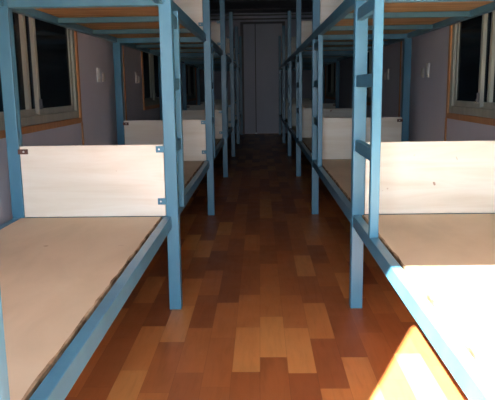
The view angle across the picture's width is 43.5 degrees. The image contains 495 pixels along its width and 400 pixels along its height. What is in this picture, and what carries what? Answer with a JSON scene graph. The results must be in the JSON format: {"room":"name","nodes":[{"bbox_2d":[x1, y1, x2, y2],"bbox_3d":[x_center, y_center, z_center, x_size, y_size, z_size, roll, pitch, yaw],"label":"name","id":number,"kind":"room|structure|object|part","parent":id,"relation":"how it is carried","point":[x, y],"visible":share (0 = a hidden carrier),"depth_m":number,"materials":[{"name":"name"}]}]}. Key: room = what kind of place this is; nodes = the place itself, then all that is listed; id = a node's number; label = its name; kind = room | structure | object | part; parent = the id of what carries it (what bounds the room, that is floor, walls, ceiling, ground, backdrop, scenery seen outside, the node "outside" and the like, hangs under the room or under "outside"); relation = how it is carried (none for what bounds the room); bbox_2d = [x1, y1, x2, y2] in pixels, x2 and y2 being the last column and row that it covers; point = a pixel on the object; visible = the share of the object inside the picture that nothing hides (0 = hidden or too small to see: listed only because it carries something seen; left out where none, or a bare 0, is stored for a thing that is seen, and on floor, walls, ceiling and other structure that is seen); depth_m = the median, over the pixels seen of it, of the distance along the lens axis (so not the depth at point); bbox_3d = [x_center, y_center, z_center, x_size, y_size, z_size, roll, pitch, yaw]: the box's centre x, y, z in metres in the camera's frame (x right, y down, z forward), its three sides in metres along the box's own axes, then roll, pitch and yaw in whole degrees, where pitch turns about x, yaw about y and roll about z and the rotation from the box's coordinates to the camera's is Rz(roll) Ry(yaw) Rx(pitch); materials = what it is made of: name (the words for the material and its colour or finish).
{"room":"dormitory","nodes":[
{"label":"dormitory","id":0,"kind":"room"},
{"bbox_2d":[0,32,204,224],"bbox_3d":[-1.086,-1.460,6.567,0.080,2.560,14.160,-1,10,1],"label":"wall","id":1,"kind":"structure","parent":0,"point":[98,102],"depth_m":4.45,"materials":[{"name":"grey paint"}]},
{"bbox_2d":[0,12,82,138],"bbox_3d":[-1.144,-0.868,3.219,0.094,1.010,1.500,-1,10,1],"label":"window","id":2,"kind":"structure","parent":1,"relation":"in","point":[47,57],"depth_m":3.43,"materials":[{"name":"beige wood"}]},
{"bbox_3d":[-1.159,-0.817,2.939,0.006,0.790,0.710,-1,10,1],"label":"glass pane","id":3,"kind":"part","parent":2,"relation":"part of","materials":[{"name":"glass"}]},
{"bbox_3d":[-1.153,-0.817,2.939,0.034,0.850,0.770,-1,10,1],"label":"sash","id":4,"kind":"part","parent":2,"relation":"part of","materials":[{"name":"beige metal"}]},
{"bbox_3d":[-1.125,-0.930,3.563,0.022,0.850,0.640,-1,10,1],"label":"sash","id":5,"kind":"part","parent":2,"relation":"part of","materials":[{"name":"beige metal"}]},
{"bbox_3d":[-1.125,-0.930,3.563,0.006,0.790,0.580,-1,10,1],"label":"glass pane","id":6,"kind":"part","parent":2,"relation":"part of","materials":[{"name":"black glass"}]},
{"bbox_2d":[81,122,83,144],"bbox_3d":[-1.080,-0.120,4.136,0.008,0.790,0.024,-1,10,1],"label":"trim","id":7,"kind":"structure","parent":1,"relation":"attached to","point":[82,130],"depth_m":4.07,"materials":[{"name":"orange wood"}]},
{"bbox_2d":[96,68,99,81],"bbox_3d":[-1.078,-0.906,4.492,0.013,0.100,0.066,-1,10,1],"label":"light switch","id":8,"kind":"object","parent":1,"relation":"attached to","point":[97,69],"visible":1,"depth_m":4.47,"materials":[{"name":"white plastic"}]},
{"bbox_2d":[122,45,126,120],"bbox_3d":[-1.066,-1.235,5.326,0.008,2.560,0.024,-1,10,1],"label":"trim","id":9,"kind":"structure","parent":1,"relation":"attached to","point":[122,45],"depth_m":5.36,"materials":[{"name":"orange wood"}]},
{"bbox_2d":[141,51,159,109],"bbox_3d":[-1.073,-1.532,6.879,0.094,1.010,1.500,-1,10,1],"label":"window","id":10,"kind":"structure","parent":1,"relation":"in","point":[149,62],"depth_m":6.80,"materials":[{"name":"black glass"}]},
{"bbox_3d":[-1.088,-1.481,6.598,0.006,0.790,0.710,-1,10,1],"label":"glass pane","id":11,"kind":"part","parent":10,"relation":"part of","materials":[{"name":"glass"}]},
{"bbox_3d":[-1.082,-1.481,6.598,0.034,0.850,0.770,-1,10,1],"label":"sash","id":12,"kind":"part","parent":10,"relation":"part of","materials":[{"name":"beige metal"}]},
{"bbox_3d":[-1.073,-1.532,6.879,0.074,0.940,1.430,-1,10,1],"label":"frame","id":13,"kind":"part","parent":10,"relation":"part of","materials":[{"name":"brown wood"}]},
{"bbox_3d":[-1.054,-1.595,7.223,0.022,0.850,0.640,-1,10,1],"label":"sash","id":14,"kind":"part","parent":10,"relation":"part of","materials":[{"name":"beige metal"}]},
{"bbox_3d":[-1.054,-1.595,7.223,0.006,0.790,0.580,-1,10,1],"label":"glass pane","id":15,"kind":"part","parent":10,"relation":"part of","materials":[{"name":"black glass"}]},
{"bbox_2d":[186,65,196,101],"bbox_3d":[-1.002,-2.196,10.538,0.094,1.010,1.500,-1,10,1],"label":"window","id":16,"kind":"structure","parent":1,"relation":"in","point":[190,71],"depth_m":10.70,"materials":[{"name":"black glass"}]},
{"bbox_3d":[-1.017,-2.145,10.258,0.006,0.790,0.710,-1,10,1],"label":"glass pane","id":17,"kind":"part","parent":16,"relation":"part of","materials":[{"name":"black glass"}]},
{"bbox_3d":[-1.011,-2.145,10.258,0.034,0.850,0.770,-1,10,1],"label":"sash","id":18,"kind":"part","parent":16,"relation":"part of","materials":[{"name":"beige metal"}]},
{"bbox_3d":[-1.002,-2.196,10.538,0.074,0.940,1.430,-1,10,1],"label":"frame","id":19,"kind":"part","parent":16,"relation":"part of","materials":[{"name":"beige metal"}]},
{"bbox_3d":[-0.983,-2.259,10.882,0.022,0.850,0.640,-1,10,1],"label":"sash","id":20,"kind":"part","parent":16,"relation":"part of","materials":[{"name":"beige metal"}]},
{"bbox_3d":[-0.983,-2.259,10.882,0.006,0.790,0.580,-1,10,1],"label":"glass pane","id":21,"kind":"part","parent":16,"relation":"part of","materials":[{"name":"black glass"}]},
{"bbox_2d":[202,0,311,13],"bbox_3d":[0.126,-2.757,6.308,2.540,0.068,14.160,-1,10,1],"label":"ceiling","id":22,"kind":"structure","parent":0,"point":[235,6],"depth_m":12.13,"materials":[{"name":"grey paint"}]},
{"bbox_2d":[210,12,311,133],"bbox_3d":[0.278,-2.729,13.466,2.380,2.560,0.080,-1,10,1],"label":"wall","id":23,"kind":"structure","parent":0,"point":[306,74],"depth_m":13.40,"materials":[{"name":"grey paint"}]},
{"bbox_2d":[210,13,311,16],"bbox_3d":[0.260,-3.933,13.182,2.380,0.030,0.050,-1,10,1],"label":"trim","id":24,"kind":"structure","parent":23,"relation":"attached to","point":[301,13],"depth_m":13.16,"materials":[{"name":"grey"}]},
{"bbox_2d":[210,17,311,20],"bbox_3d":[0.261,-3.856,13.206,2.380,0.030,0.030,-1,10,1],"label":"trim","id":25,"kind":"structure","parent":23,"relation":"attached to","point":[302,17],"depth_m":13.19,"materials":[{"name":"grey"}]},
{"bbox_2d":[240,21,284,133],"bbox_3d":[0.339,-2.639,13.466,0.960,2.380,0.110,-1,10,1],"label":"door","id":26,"kind":"structure","parent":23,"relation":"in","point":[259,40],"depth_m":13.44,"materials":[{"name":"grey painted wood"}]},
{"bbox_2d":[65,133,468,399],"bbox_3d":[0.162,-0.183,6.774,2.540,0.060,14.160,-1,10,1],"label":"floor","id":27,"kind":"structure","parent":0,"point":[266,313],"depth_m":2.75,"materials":[{"name":"brown wood"}]},
{"bbox_2d":[0,0,181,399],"bbox_3d":[-0.712,-0.320,1.649,0.748,2.060,2.134,-1,10,1],"label":"bunk bed","id":28,"kind":"object","parent":27,"relation":"on","point":[64,282],"visible":1,"depth_m":2.54,"materials":[{"name":"blue metal"}]},
{"bbox_3d":[-1.056,0.294,1.768,0.034,0.054,2.084,-1,10,1],"label":"rail","id":29,"kind":"part","parent":28,"relation":"part of","materials":[{"name":"blue metal"}]},
{"bbox_3d":[-1.038,-0.504,2.694,0.054,2.060,0.026,-1,10,1],"label":"post","id":30,"kind":"part","parent":28,"relation":"part of","materials":[{"name":"blue metal"}]},
{"bbox_3d":[-0.696,-0.846,2.623,0.640,0.054,0.022,-1,10,1],"label":"rail","id":31,"kind":"part","parent":28,"relation":"part of","materials":[{"name":"blue metal"}]},
{"bbox_3d":[-0.685,-0.084,2.761,0.635,0.319,0.018,-1,10,1],"label":"headboard","id":32,"kind":"part","parent":28,"relation":"part of","materials":[{"name":"beige wood"}]},
{"bbox_3d":[-0.377,0.287,1.753,0.034,0.054,2.084,-1,10,1],"label":"rail","id":33,"kind":"part","parent":28,"relation":"part of","materials":[{"name":"blue metal"}]},
{"bbox_3d":[-0.390,-0.665,1.581,0.034,0.054,2.084,-1,10,1],"label":"rail","id":34,"kind":"part","parent":28,"relation":"part of","materials":[{"name":"blue metal"}]},
{"bbox_3d":[-0.344,-0.511,2.679,0.054,2.060,0.026,-1,10,1],"label":"post","id":35,"kind":"part","parent":28,"relation":"part of","materials":[{"name":"blue metal"}]},
{"bbox_2d":[10,0,214,305],"bbox_3d":[-0.671,-0.701,3.750,0.748,2.060,2.134,-1,10,1],"label":"bunk bed","id":36,"kind":"object","parent":27,"relation":"on","point":[117,25],"visible":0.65,"depth_m":4.10,"materials":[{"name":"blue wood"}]},
{"bbox_3d":[-1.038,-0.509,2.720,0.054,2.060,0.026,-1,10,1],"label":"post","id":37,"kind":"part","parent":36,"relation":"part of","materials":[{"name":"blue metal"}]},
{"bbox_3d":[-1.028,-1.040,3.695,0.034,0.054,2.084,-1,10,1],"label":"rail","id":38,"kind":"part","parent":36,"relation":"part of","materials":[{"name":"blue metal"}]},
{"bbox_3d":[-0.696,-0.851,2.652,0.640,0.054,0.022,-1,10,1],"label":"rail","id":39,"kind":"part","parent":36,"relation":"part of","materials":[{"name":"blue metal"}]},
{"bbox_3d":[-0.682,0.101,2.825,0.640,0.054,0.022,-1,10,1],"label":"rail","id":40,"kind":"part","parent":36,"relation":"part of","materials":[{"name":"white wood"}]},
{"bbox_3d":[-0.998,-0.886,4.794,0.054,2.060,0.026,-1,10,1],"label":"post","id":41,"kind":"part","parent":36,"relation":"part of","materials":[{"name":"blue metal"}]},
{"bbox_3d":[-0.655,-1.227,4.724,0.640,0.054,0.022,-1,10,1],"label":"rail","id":42,"kind":"part","parent":36,"relation":"part of","materials":[{"name":"blue metal"}]},
{"bbox_3d":[-0.644,-0.465,4.862,0.635,0.319,0.018,-1,10,1],"label":"headboard","id":43,"kind":"part","parent":36,"relation":"part of","materials":[{"name":"beige wood"}]},
{"bbox_3d":[-0.344,-0.516,2.706,0.054,2.060,0.026,-1,10,1],"label":"post","id":44,"kind":"part","parent":36,"relation":"part of","materials":[{"name":"blue metal"}]},
{"bbox_3d":[-0.657,-1.407,4.691,0.635,0.297,0.018,-1,10,1],"label":"headboard","id":45,"kind":"part","parent":36,"relation":"part of","materials":[{"name":"beige wood"}]},
{"bbox_3d":[-0.350,-1.047,3.681,0.034,0.054,2.084,-1,10,1],"label":"rail","id":46,"kind":"part","parent":36,"relation":"part of","materials":[{"name":"blue metal"}]},
{"bbox_3d":[-0.337,-0.094,3.853,0.034,0.054,2.084,-1,10,1],"label":"rail","id":47,"kind":"part","parent":36,"relation":"part of","materials":[{"name":"blue metal"}]},
{"bbox_3d":[-0.304,-0.893,4.779,0.054,2.060,0.026,-1,10,1],"label":"post","id":48,"kind":"part","parent":36,"relation":"part of","materials":[{"name":"blue metal"}]},
{"bbox_2d":[120,0,227,204],"bbox_3d":[-0.630,-1.082,5.850,0.748,2.060,2.134,-1,10,1],"label":"bunk bed","id":49,"kind":"object","parent":27,"relation":"on","point":[217,29],"visible":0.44,"depth_m":6.78,"materials":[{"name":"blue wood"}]},
{"bbox_3d":[-0.997,-0.891,4.821,0.054,2.060,0.026,-1,10,1],"label":"post","id":50,"kind":"part","parent":49,"relation":"part of","materials":[{"name":"blue metal"}]},
{"bbox_3d":[-0.988,-1.421,5.795,0.034,0.054,2.084,-1,10,1],"label":"rail","id":51,"kind":"part","parent":49,"relation":"part of","materials":[{"name":"blue metal"}]},
{"bbox_3d":[-0.957,-1.267,6.894,0.054,2.060,0.026,-1,10,1],"label":"post","id":52,"kind":"part","parent":49,"relation":"part of","materials":[{"name":"blue metal"}]},
{"bbox_3d":[-0.615,-1.609,6.824,0.640,0.054,0.022,-1,10,1],"label":"rail","id":53,"kind":"part","parent":49,"relation":"part of","materials":[{"name":"blue metal"}]},
{"bbox_3d":[-0.604,-0.847,6.962,0.635,0.319,0.018,-1,10,1],"label":"headboard","id":54,"kind":"part","parent":49,"relation":"part of","materials":[{"name":"beige wood"}]},
{"bbox_3d":[-0.303,-0.897,4.806,0.054,2.060,0.026,-1,10,1],"label":"post","id":55,"kind":"part","parent":49,"relation":"part of","materials":[{"name":"blue metal"}]},
{"bbox_3d":[-0.617,-1.788,6.791,0.635,0.297,0.018,-1,10,1],"label":"headboard","id":56,"kind":"part","parent":49,"relation":"part of","materials":[{"name":"beige wood"}]},
{"bbox_3d":[-0.309,-1.428,5.781,0.034,0.054,2.084,-1,10,1],"label":"rail","id":57,"kind":"part","parent":49,"relation":"part of","materials":[{"name":"blue metal"}]},
{"bbox_3d":[-0.296,-0.475,5.954,0.034,0.054,2.084,-1,10,1],"label":"rail","id":58,"kind":"part","parent":49,"relation":"part of","materials":[{"name":"blue metal"}]},
{"bbox_3d":[-0.263,-1.274,6.880,0.054,2.060,0.026,-1,10,1],"label":"post","id":59,"kind":"part","parent":49,"relation":"part of","materials":[{"name":"blue metal"}]},
{"bbox_2d":[180,12,234,156],"bbox_3d":[-0.589,-1.464,7.950,0.748,2.060,2.134,-1,10,1],"label":"bunk bed","id":60,"kind":"object","parent":27,"relation":"on","point":[185,60],"visible":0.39,"depth_m":8.93,"materials":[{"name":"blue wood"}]},
{"bbox_3d":[-0.916,-1.648,8.995,0.054,2.060,0.026,-1,10,1],"label":"post","id":61,"kind":"part","parent":60,"relation":"part of","materials":[{"name":"blue metal"}]},
{"bbox_3d":[-0.574,-1.990,8.924,0.640,0.054,0.022,-1,10,1],"label":"rail","id":62,"kind":"part","parent":60,"relation":"part of","materials":[{"name":"blue metal"}]},
{"bbox_3d":[-0.563,-1.228,9.062,0.635,0.319,0.018,-1,10,1],"label":"headboard","id":63,"kind":"part","parent":60,"relation":"part of","materials":[{"name":"beige wood"}]},
{"bbox_3d":[-0.576,-2.170,8.892,0.635,0.297,0.018,-1,10,1],"label":"headboard","id":64,"kind":"part","parent":60,"relation":"part of","materials":[{"name":"beige wood"}]},
{"bbox_3d":[-0.255,-0.857,8.054,0.034,0.054,2.084,-1,10,1],"label":"rail","id":65,"kind":"part","parent":60,"relation":"part of","materials":[{"name":"blue metal"}]},
{"bbox_3d":[-0.222,-1.655,8.980,0.054,2.060,0.026,-1,10,1],"label":"post","id":66,"kind":"part","parent":60,"relation":"part of","materials":[{"name":"blue metal"}]},
{"bbox_2d":[186,26,239,143],"bbox_3d":[-0.549,-1.845,10.051,0.748,2.060,2.134,-1,10,1],"label":"bunk bed","id":67,"kind":"object","parent":27,"relation":"on","point":[235,48],"visible":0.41,"depth_m":11.04,"materials":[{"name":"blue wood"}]},
{"bbox_3d":[-0.876,-2.030,11.095,0.054,2.060,0.026,-1,10,1],"label":"post","id":68,"kind":"part","parent":67,"relation":"part of","materials":[{"name":"blue metal"}]},
{"bbox_3d":[-0.522,-1.609,11.163,0.635,0.319,0.018,-1,10,1],"label":"headboard","id":69,"kind":"part","parent":67,"relation":"part of","materials":[{"name":"beige wood"}]},
{"bbox_3d":[-0.182,-2.036,11.080,0.054,2.060,0.026,-1,10,1],"label":"post","id":70,"kind":"part","parent":67,"relation":"part of","materials":[{"name":"blue metal"}]},
{"bbox_2d":[200,36,242,134],"bbox_3d":[-0.508,-2.226,12.151,0.748,2.060,2.134,-1,10,1],"label":"bunk bed","id":71,"kind":"object","parent":27,"relation":"on","point":[240,43],"visible":0.23,"depth_m":13.12,"materials":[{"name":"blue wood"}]},
{"bbox_3d":[-0.482,-1.990,13.263,0.635,0.319,0.018,-1,10,1],"label":"headboard","id":72,"kind":"part","parent":71,"relation":"part of","materials":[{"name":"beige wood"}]},
{"bbox_3d":[-0.141,-2.418,13.181,0.054,2.060,0.026,-1,10,1],"label":"post","id":73,"kind":"part","parent":71,"relation":"part of","materials":[{"name":"blue metal"}]},
{"bbox_2d":[278,36,311,133],"bbox_3d":[1.014,-2.241,12.119,0.748,2.060,2.134,-1,10,1],"label":"bunk bed","id":74,"kind":"object","parent":27,"relation":"on","point":[279,37],"visible":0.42,"depth_m":13.02,"materials":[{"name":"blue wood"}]},
{"bbox_3d":[0.688,-2.426,13.163,0.054,2.060,0.026,-1,10,1],"label":"post","id":75,"kind":"part","parent":74,"relation":"part of","materials":[{"name":"blue metal"}]},
{"bbox_3d":[1.040,-2.005,13.231,0.635,0.319,0.018,-1,10,1],"label":"headboard","id":76,"kind":"part","parent":74,"relation":"part of","materials":[{"name":"beige wood"}]},
{"bbox_3d":[1.381,-2.433,13.148,0.054,2.060,0.026,-1,10,1],"label":"post","id":77,"kind":"part","parent":74,"relation":"part of","materials":[{"name":"blue metal"}]},
{"bbox_2d":[282,26,335,142],"bbox_3d":[0.974,-1.860,10.018,0.748,2.060,2.134,-1,10,1],"label":"bunk bed","id":78,"kind":"object","parent":27,"relation":"on","point":[284,48],"visible":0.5,"depth_m":10.93,"materials":[{"name":"blue metal"}]},
{"bbox_3d":[0.647,-2.045,11.063,0.054,2.060,0.026,-1,10,1],"label":"post","id":79,"kind":"part","parent":78,"relation":"part of","materials":[{"name":"blue metal"}]},
{"bbox_3d":[0.607,-1.668,8.989,0.054,2.060,0.026,-1,10,1],"label":"post","id":80,"kind":"part","parent":78,"relation":"part of","materials":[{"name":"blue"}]},
{"bbox_3d":[0.999,-1.624,11.130,0.635,0.319,0.018,-1,10,1],"label":"headboard","id":81,"kind":"part","parent":78,"relation":"part of","materials":[{"name":"beige wood"}]},
{"bbox_3d":[0.989,-2.386,10.992,0.640,0.054,0.022,-1,10,1],"label":"rail","id":82,"kind":"part","parent":78,"relation":"part of","materials":[{"name":"blue metal"}]},
{"bbox_3d":[1.341,-2.051,11.048,0.054,2.060,0.026,-1,10,1],"label":"post","id":83,"kind":"part","parent":78,"relation":"part of","materials":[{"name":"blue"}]},
{"bbox_2d":[287,11,352,155],"bbox_3d":[0.933,-1.478,7.918,0.748,2.060,2.134,-1,10,1],"label":"bunk bed","id":84,"kind":"object","parent":27,"relation":"on","point":[291,41],"visible":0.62,"depth_m":8.85,"materials":[{"name":"blue metal"}]},
{"bbox_3d":[0.606,-1.663,8.962,0.054,2.060,0.026,-1,10,1],"label":"post","id":85,"kind":"part","parent":84,"relation":"part of","materials":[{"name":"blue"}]},
{"bbox_3d":[0.575,-1.817,7.864,0.034,0.054,2.084,-1,10,1],"label":"rail","id":86,"kind":"part","parent":84,"relation":"part of","materials":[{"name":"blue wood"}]},
{"bbox_3d":[0.588,-0.865,8.036,0.034,0.054,2.084,-1,10,1],"label":"rail","id":87,"kind":"part","parent":84,"relation":"part of","materials":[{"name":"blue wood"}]},
{"bbox_3d":[0.946,-2.184,8.859,0.635,0.297,0.018,-1,10,1],"label":"headboard","id":88,"kind":"part","parent":84,"relation":"part of","materials":[{"name":"beige wood"}]},
{"bbox_3d":[0.959,-1.243,9.030,0.635,0.319,0.018,-1,10,1],"label":"headboard","id":89,"kind":"part","parent":84,"relation":"part of","materials":[{"name":"beige wood"}]},
{"bbox_3d":[0.949,-2.005,8.892,0.640,0.054,0.022,-1,10,1],"label":"rail","id":90,"kind":"part","parent":84,"relation":"part of","materials":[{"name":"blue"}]},
{"bbox_3d":[1.300,-1.670,8.948,0.054,2.060,0.026,-1,10,1],"label":"post","id":91,"kind":"part","parent":84,"relation":"part of","materials":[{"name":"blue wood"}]},
{"bbox_3d":[1.281,-1.824,7.849,0.034,0.054,2.084,-1,10,1],"label":"rail","id":92,"kind":"part","parent":84,"relation":"part of","materials":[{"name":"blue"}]},
{"bbox_2d":[296,0,403,212],"bbox_3d":[0.892,-1.097,5.818,0.748,2.060,2.134,-1,10,1],"label":"bunk bed","id":93,"kind":"object","parent":27,"relation":"on","point":[303,28],"visible":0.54,"depth_m":6.73,"materials":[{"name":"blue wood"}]},
{"bbox_3d":[0.566,-1.282,6.862,0.054,2.060,0.026,-1,10,1],"label":"post","id":94,"kind":"part","parent":93,"relation":"part of","materials":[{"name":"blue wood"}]},
{"bbox_3d":[0.547,-0.484,5.936,0.034,0.054,2.084,-1,10,1],"label":"rail","id":95,"kind":"part","parent":93,"relation":"part of","materials":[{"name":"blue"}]},
{"bbox_3d":[0.534,-1.436,5.763,0.034,0.054,2.084,-1,10,1],"label":"rail","id":96,"kind":"part","parent":93,"relation":"part of","materials":[{"name":"blue metal"}]},
{"bbox_3d":[0.905,-1.803,6.759,0.635,0.297,0.018,-1,10,1],"label":"headboard","id":97,"kind":"part","parent":93,"relation":"part of","materials":[{"name":"beige wood"}]},
{"bbox_3d":[0.525,-0.906,4.788,0.054,2.060,0.026,-1,10,1],"label":"post","id":98,"kind":"part","parent":93,"relation":"part of","materials":[{"name":"blue metal"}]},
{"bbox_3d":[0.918,-0.862,6.930,0.635,0.319,0.018,-1,10,1],"label":"headboard","id":99,"kind":"part","parent":93,"relation":"part of","materials":[{"name":"beige wood"}]},
{"bbox_3d":[0.908,-1.624,6.792,0.640,0.054,0.022,-1,10,1],"label":"rail","id":100,"kind":"part","parent":93,"relation":"part of","materials":[{"name":"blue metal"}]},
{"bbox_3d":[1.241,-1.443,5.748,0.034,0.054,2.084,-1,10,1],"label":"rail","id":101,"kind":"part","parent":93,"relation":"part of","materials":[{"name":"blue metal"}]},
{"bbox_3d":[1.219,-0.912,4.774,0.054,2.060,0.026,-1,10,1],"label":"post","id":102,"kind":"part","parent":93,"relation":"part of","materials":[{"name":"blue metal"}]},
{"bbox_2d":[312,0,494,304],"bbox_3d":[0.852,-0.716,3.718,0.748,2.060,2.134,-1,10,1],"label":"bunk bed","id":103,"kind":"object","parent":27,"relation":"on","point":[332,138],"visible":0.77,"depth_m":4.37,"materials":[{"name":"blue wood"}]},
{"bbox_3d":[0.525,-0.901,4.762,0.054,2.060,0.026,-1,10,1],"label":"post","id":104,"kind":"part","parent":103,"relation":"part of","materials":[{"name":"blue metal"}]},
{"bbox_3d":[0.506,-0.102,3.836,0.034,0.054,2.084,-1,10,1],"label":"rail","id":105,"kind":"part","parent":103,"relation":"part of","materials":[{"name":"blue metal"}]},
{"bbox_3d":[0.864,-1.422,4.659,0.635,0.297,0.018,-1,10,1],"label":"headboard","id":106,"kind":"part","parent":103,"relation":"part of","materials":[{"name":"beige wood"}]},
{"bbox_3d":[0.493,-1.055,3.663,0.034,0.054,2.084,-1,10,1],"label":"rail","id":107,"kind":"part","parent":103,"relation":"part of","materials":[{"name":"blue metal"}]},
{"bbox_3d":[0.485,-0.524,2.688,0.054,2.060,0.026,-1,10,1],"label":"post","id":108,"kind":"part","parent":103,"relation":"part of","materials":[{"name":"blue metal"}]},
{"bbox_3d":[0.877,-0.480,4.830,0.635,0.319,0.018,-1,10,1],"label":"headboard","id":109,"kind":"part","parent":103,"relation":"part of","materials":[{"name":"beige wood"}]},
{"bbox_3d":[0.867,-1.242,4.691,0.640,0.054,0.022,-1,10,1],"label":"rail","id":110,"kind":"part","parent":103,"relation":"part of","materials":[{"name":"blue metal"}]},
{"bbox_3d":[1.219,-0.908,4.747,0.054,2.060,0.026,-1,10,1],"label":"post","id":111,"kind":"part","parent":103,"relation":"part of","materials":[{"name":"blue metal"}]},
{"bbox_3d":[0.840,0.086,2.793,0.640,0.054,0.022,-1,10,1],"label":"rail","id":112,"kind":"part","parent":103,"relation":"part of","materials":[{"name":"blue metal"}]},
{"bbox_3d":[0.827,-0.866,2.620,0.640,0.054,0.022,-1,10,1],"label":"rail","id":113,"kind":"part","parent":103,"relation":"part of","materials":[{"name":"blue metal"}]},
{"bbox_3d":[1.200,-1.062,3.648,0.034,0.054,2.084,-1,10,1],"label":"rail","id":114,"kind":"part","parent":103,"relation":"part of","materials":[{"name":"blue metal"}]},
{"bbox_2d":[350,0,494,399],"bbox_3d":[0.811,-0.335,1.617,0.748,2.060,2.134,-1,10,1],"label":"bunk bed","id":115,"kind":"object","parent":27,"relation":"on","point":[441,267],"visible":1,"depth_m":2.33,"materials":[{"name":"blue metal"}]},
{"bbox_3d":[0.484,-0.520,2.662,0.054,2.060,0.026,-1,10,1],"label":"post","id":116,"kind":"part","parent":115,"relation":"part of","materials":[{"name":"blue metal"}]},
{"bbox_3d":[0.466,0.279,1.735,0.034,0.054,2.084,-1,10,1],"label":"rail","id":117,"kind":"part","parent":115,"relation":"part of","materials":[{"name":"blue metal"}]},
{"bbox_3d":[0.827,-0.861,2.591,0.640,0.054,0.022,-1,10,1],"label":"rail","id":118,"kind":"part","parent":115,"relation":"part of","materials":[{"name":"blue metal"}]},
{"bbox_3d":[0.837,-0.099,2.729,0.635,0.319,0.018,-1,10,1],"label":"headboard","id":119,"kind":"part","parent":115,"relation":"part of","materials":[{"name":"beige wood"}]},
{"bbox_2d":[324,26,494,140],"bbox_3d":[1.373,-1.484,6.515,0.080,2.560,14.160,-1,10,1],"label":"wall","id":120,"kind":"structure","parent":0,"point":[427,115],"depth_m":4.59,"materials":[{"name":"grey paint"}]},
{"bbox_2d":[325,63,335,99],"bbox_3d":[1.443,-2.220,10.486,0.094,1.010,1.500,-1,10,1],"label":"window","id":121,"kind":"structure","parent":120,"relation":"in","point":[330,70],"depth_m":10.70,"materials":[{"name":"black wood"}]},
{"bbox_3d":[1.438,-2.283,10.831,0.022,0.850,0.640,-1,10,1],"label":"sash","id":122,"kind":"part","parent":121,"relation":"part of","materials":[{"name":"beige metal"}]},
{"bbox_3d":[1.438,-2.283,10.831,0.006,0.790,0.580,-1,10,1],"label":"glass pane","id":123,"kind":"part","parent":121,"relation":"part of","materials":[{"name":"black glass"}]},
{"bbox_3d":[1.443,-2.220,10.486,0.074,0.940,1.430,-1,10,1],"label":"frame","id":124,"kind":"part","parent":121,"relation":"part of","materials":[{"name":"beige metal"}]},
{"bbox_3d":[1.442,-2.170,10.206,0.034,0.850,0.770,-1,10,1],"label":"sash","id":125,"kind":"part","parent":121,"relation":"part of","materials":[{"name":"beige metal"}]},
{"bbox_2d":[366,51,371,105],"bbox_3d":[1.372,-1.556,6.827,0.094,1.010,1.500,-1,10,1],"label":"window","id":126,"kind":"structure","parent":120,"relation":"in","point":[369,56],"depth_m":6.91,"materials":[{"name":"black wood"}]},
{"bbox_3d":[1.367,-1.619,7.171,0.006,0.790,0.580,-1,10,1],"label":"glass pane","id":127,"kind":"part","parent":126,"relation":"part of","materials":[{"name":"black glass"}]},
{"bbox_2d":[398,41,401,116],"bbox_3d":[1.306,-1.259,5.276,0.008,2.560,0.024,-1,10,1],"label":"trim","id":128,"kind":"structure","parent":120,"relation":"attached to","point":[401,41],"depth_m":5.31,"materials":[{"name":"orange wood"}]},
{"bbox_2d":[426,63,429,76],"bbox_3d":[1.289,-0.929,4.442,0.013,0.100,0.066,-1,10,1],"label":"light switch","id":129,"kind":"object","parent":120,"relation":"attached to","point":[427,64],"visible":1,"depth_m":4.42,"materials":[{"name":"white plastic"}]},
{"bbox_2d":[444,118,446,140],"bbox_3d":[1.291,-0.143,4.086,0.008,0.790,0.024,-1,10,1],"label":"trim","id":130,"kind":"structure","parent":120,"relation":"attached to","point":[445,129],"depth_m":4.02,"materials":[{"name":"orange wood"}]},
{"bbox_2d":[446,11,494,125],"bbox_3d":[1.305,-0.923,3.340,0.094,1.010,1.150,-1,10,1],"label":"window","id":131,"kind":"structure","parent":120,"relation":"in","point":[470,97],"depth_m":3.56,"materials":[{"name":"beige wood"}]},
{"bbox_3d":[1.298,-0.970,3.598,0.006,0.790,0.405,-1,10,1],"label":"glass pane","id":132,"kind":"part","parent":131,"relation":"part of","materials":[{"name":"black glass"}]},
{"bbox_3d":[1.298,-0.970,3.598,0.022,0.850,0.465,-1,10,1],"label":"sash","id":133,"kind":"part","parent":131,"relation":"part of","materials":[{"name":"beige metal"}]},
{"bbox_3d":[1.305,-0.888,3.145,0.034,0.850,0.595,-1,10,1],"label":"sash","id":134,"kind":"part","parent":131,"relation":"part of","materials":[{"name":"beige metal"}]},
{"bbox_3d":[1.311,-0.888,3.145,0.006,0.790,0.535,-1,10,1],"label":"glass pane","id":135,"kind":"part","parent":131,"relation":"part of","materials":[{"name":"black glass"}]}
]}

